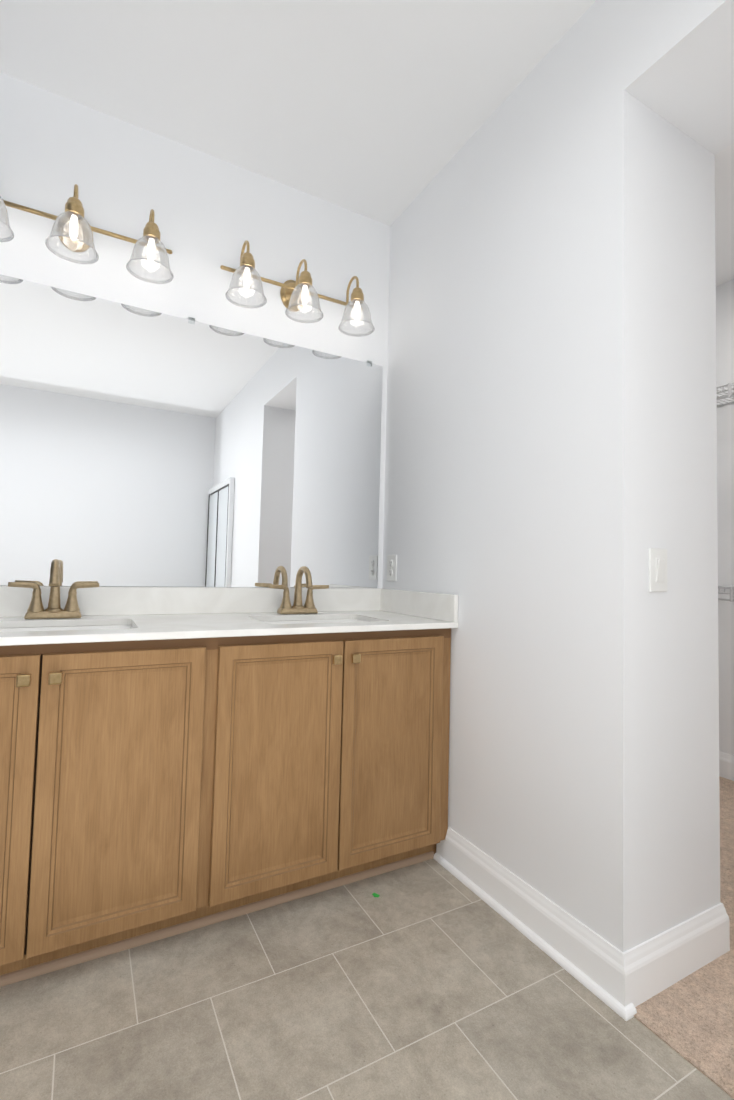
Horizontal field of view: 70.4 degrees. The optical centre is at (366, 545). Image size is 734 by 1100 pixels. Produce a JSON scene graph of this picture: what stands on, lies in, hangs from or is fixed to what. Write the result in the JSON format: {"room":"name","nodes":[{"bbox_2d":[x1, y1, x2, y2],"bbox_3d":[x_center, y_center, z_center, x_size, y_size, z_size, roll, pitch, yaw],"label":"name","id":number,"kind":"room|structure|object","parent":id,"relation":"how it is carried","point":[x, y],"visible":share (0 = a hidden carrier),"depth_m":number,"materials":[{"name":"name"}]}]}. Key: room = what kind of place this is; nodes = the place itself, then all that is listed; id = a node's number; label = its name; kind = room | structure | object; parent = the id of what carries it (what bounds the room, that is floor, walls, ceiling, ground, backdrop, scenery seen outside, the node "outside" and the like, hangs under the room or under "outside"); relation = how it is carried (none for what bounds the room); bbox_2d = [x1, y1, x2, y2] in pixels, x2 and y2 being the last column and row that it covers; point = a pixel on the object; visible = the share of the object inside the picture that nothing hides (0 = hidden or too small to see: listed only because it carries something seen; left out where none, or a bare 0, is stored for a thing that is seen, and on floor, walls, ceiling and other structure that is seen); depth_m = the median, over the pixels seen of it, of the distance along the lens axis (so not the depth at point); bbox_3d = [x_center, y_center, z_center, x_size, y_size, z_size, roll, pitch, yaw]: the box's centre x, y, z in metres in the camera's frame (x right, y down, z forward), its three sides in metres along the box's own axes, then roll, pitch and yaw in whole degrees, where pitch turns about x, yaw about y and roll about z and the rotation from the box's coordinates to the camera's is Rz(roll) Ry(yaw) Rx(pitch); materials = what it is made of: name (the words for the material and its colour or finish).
{"room":"bathroom","nodes":[
{"label":"bathroom","id":0,"kind":"room"},
{"bbox_2d":[0,72,390,587],"bbox_3d":[-2.389,-0.299,1.178,6.440,2.740,0.120,3,-3,-28],"label":"wall","id":1,"kind":"structure","parent":0,"point":[212,214],"depth_m":2.05,"materials":[{"name":"white paint"}]},
{"bbox_2d":[0,184,173,283],"bbox_3d":[-0.994,-1.104,1.768,0.646,0.251,0.228,3,-3,-28],"label":"sconce","id":2,"kind":"object","parent":1,"relation":"attached to","point":[72,229],"visible":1,"depth_m":1.79,"materials":[{"name":"gold metal"}]},
{"bbox_2d":[0,586,379,617],"bbox_3d":[-0.707,0.212,1.996,1.776,0.102,0.018,3,-3,-28],"label":"backsplash","id":3,"kind":"structure","parent":1,"relation":"attached to","point":[13,600],"depth_m":1.99,"materials":[{"name":"white stone"}]},
{"bbox_2d":[0,274,382,587],"bbox_3d":[-0.699,-0.368,2.029,1.732,1.057,0.008,3,-3,-28],"label":"wall mirror","id":4,"kind":"object","parent":1,"relation":"attached to","point":[141,447],"visible":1,"depth_m":2.00,"materials":[{"name":"white mirror"}]},
{"bbox_2d":[220,240,374,336],"bbox_3d":[-0.270,-1.067,2.162,0.646,0.251,0.228,3,-3,-28],"label":"sconce","id":5,"kind":"object","parent":1,"relation":"attached to","point":[294,295],"visible":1,"depth_m":2.15,"materials":[{"name":"gold metal"}]},
{"bbox_2d":[0,859,733,1099],"bbox_3d":[-1.680,1.029,-0.715,6.000,0.060,3.800,3,-3,-28],"label":"floor","id":6,"kind":"structure","parent":0,"point":[432,979],"depth_m":1.25,"materials":[{"name":"tile"}]},
{"bbox_2d":[0,626,457,986],"bbox_3d":[-0.581,0.710,1.730,1.761,0.868,0.576,3,-3,-28],"label":"bathroom vanity","id":7,"kind":"object","parent":6,"relation":"on","point":[176,760],"depth_m":1.51,"materials":[{"name":"brown wood"}]},
{"bbox_2d":[0,610,457,641],"bbox_3d":[-0.578,0.286,1.751,1.776,0.062,0.568,3,-3,-28],"label":"countertop","id":8,"kind":"structure","parent":7,"relation":"on","point":[89,625],"depth_m":1.72,"materials":[{"name":"white stone"}]},
{"bbox_2d":[8,559,98,618],"bbox_3d":[-1.013,0.143,1.685,0.260,0.195,0.160,3,-3,-28],"label":"faucet","id":9,"kind":"object","parent":8,"relation":"on","point":[37,610],"visible":0.98,"depth_m":1.70,"materials":[{"name":"brown metal"}]},
{"bbox_2d":[269,566,328,613],"bbox_3d":[-0.258,0.182,2.095,0.260,0.195,0.160,3,-3,-28],"label":"faucet","id":10,"kind":"object","parent":8,"relation":"on","point":[297,607],"visible":1,"depth_m":2.12,"materials":[{"name":"brown metal"}]},
{"bbox_2d":[0,0,733,286],"bbox_3d":[-0.765,-1.746,-0.176,8.110,0.100,4.140,3,-3,-28],"label":"ceiling","id":11,"kind":"structure","parent":0,"point":[382,111],"depth_m":1.76,"materials":[{"name":"white paint"}]},
{"bbox_2d":[382,0,719,951],"bbox_3d":[0.569,-0.185,2.012,0.440,2.740,1.240,3,-3,-28],"label":"wall","id":12,"kind":"structure","parent":0,"point":[550,440],"depth_m":1.54,"materials":[{"name":"white paint"}]},
{"bbox_2d":[387,555,396,580],"bbox_3d":[0.111,0.103,2.356,0.010,0.118,0.080,3,-3,-28],"label":"duplex electrical outlet","id":13,"kind":"object","parent":12,"relation":"attached to","point":[391,567],"visible":1,"depth_m":2.35,"materials":[{"name":"white plastic"}]},
{"bbox_2d":[380,588,457,621],"bbox_3d":[0.200,0.243,2.167,0.018,0.102,0.548,3,-3,-28],"label":"backsplash","id":14,"kind":"structure","parent":12,"relation":"attached to","point":[422,604],"depth_m":2.11,"materials":[{"name":"white stone"}]},
{"bbox_2d":[433,827,644,1020],"bbox_3d":[0.452,1.098,1.614,0.030,0.133,0.790,3,-3,-28],"label":"baseboard","id":15,"kind":"structure","parent":12,"relation":"attached to","point":[623,985],"depth_m":1.48,"materials":[{"name":"white paint"}]},
{"bbox_2d":[649,548,666,591],"bbox_3d":[0.795,0.068,1.410,0.075,0.118,0.016,3,-3,-28],"label":"light switch","id":16,"kind":"object","parent":12,"relation":"attached to","point":[657,569],"visible":1,"depth_m":1.40,"materials":[{"name":"white plastic"}]},
{"bbox_2d":[635,902,729,1005],"bbox_3d":[0.832,1.096,1.387,0.420,0.133,0.029,3,-3,-28],"label":"baseboard","id":17,"kind":"structure","parent":12,"relation":"attached to","point":[679,951],"depth_m":1.40,"materials":[{"name":"white paint"}]},
{"bbox_2d":[624,0,733,154],"bbox_3d":[1.073,-1.411,1.200,0.440,0.346,0.740,3,-3,-28],"label":"wall","id":18,"kind":"structure","parent":0,"point":[679,64],"depth_m":1.37,"materials":[{"name":"white paint"}]},
{"bbox_2d":[634,776,733,1098],"bbox_3d":[1.846,1.199,1.030,1.870,0.064,3.700,3,-3,-28],"label":"floor","id":19,"kind":"structure","parent":0,"point":[689,1018],"depth_m":1.30,"materials":[{"name":"beige carpet"}]},
{"bbox_2d":[716,279,733,754],"bbox_3d":[2.754,-0.152,1.572,0.120,2.740,3.940,3,-3,-28],"label":"wall","id":20,"kind":"structure","parent":0,"point":[725,376],"depth_m":2.87,"materials":[{"name":"white paint"}]},
{"bbox_2d":[716,383,733,406],"bbox_3d":[2.575,-0.676,1.493,0.317,0.341,3.710,3,-3,-28],"label":"closet shelf","id":21,"kind":"object","parent":20,"relation":"attached to","point":[730,393],"visible":0.27,"depth_m":2.63,"materials":[{"name":"white metal"}]},
{"bbox_2d":[718,586,733,601],"bbox_3d":[2.550,0.337,1.444,0.317,0.341,3.710,3,-3,-28],"label":"closet shelf","id":22,"kind":"object","parent":20,"relation":"attached to","point":[731,593],"visible":0.25,"depth_m":2.56,"materials":[{"name":"white metal"}]},
{"bbox_2d":[719,751,733,780],"bbox_3d":[2.663,1.147,1.477,0.016,0.133,3.700,3,-3,-28],"label":"baseboard","id":23,"kind":"structure","parent":20,"relation":"attached to","point":[726,761],"depth_m":2.80,"materials":[{"name":"white paint"}]}
]}

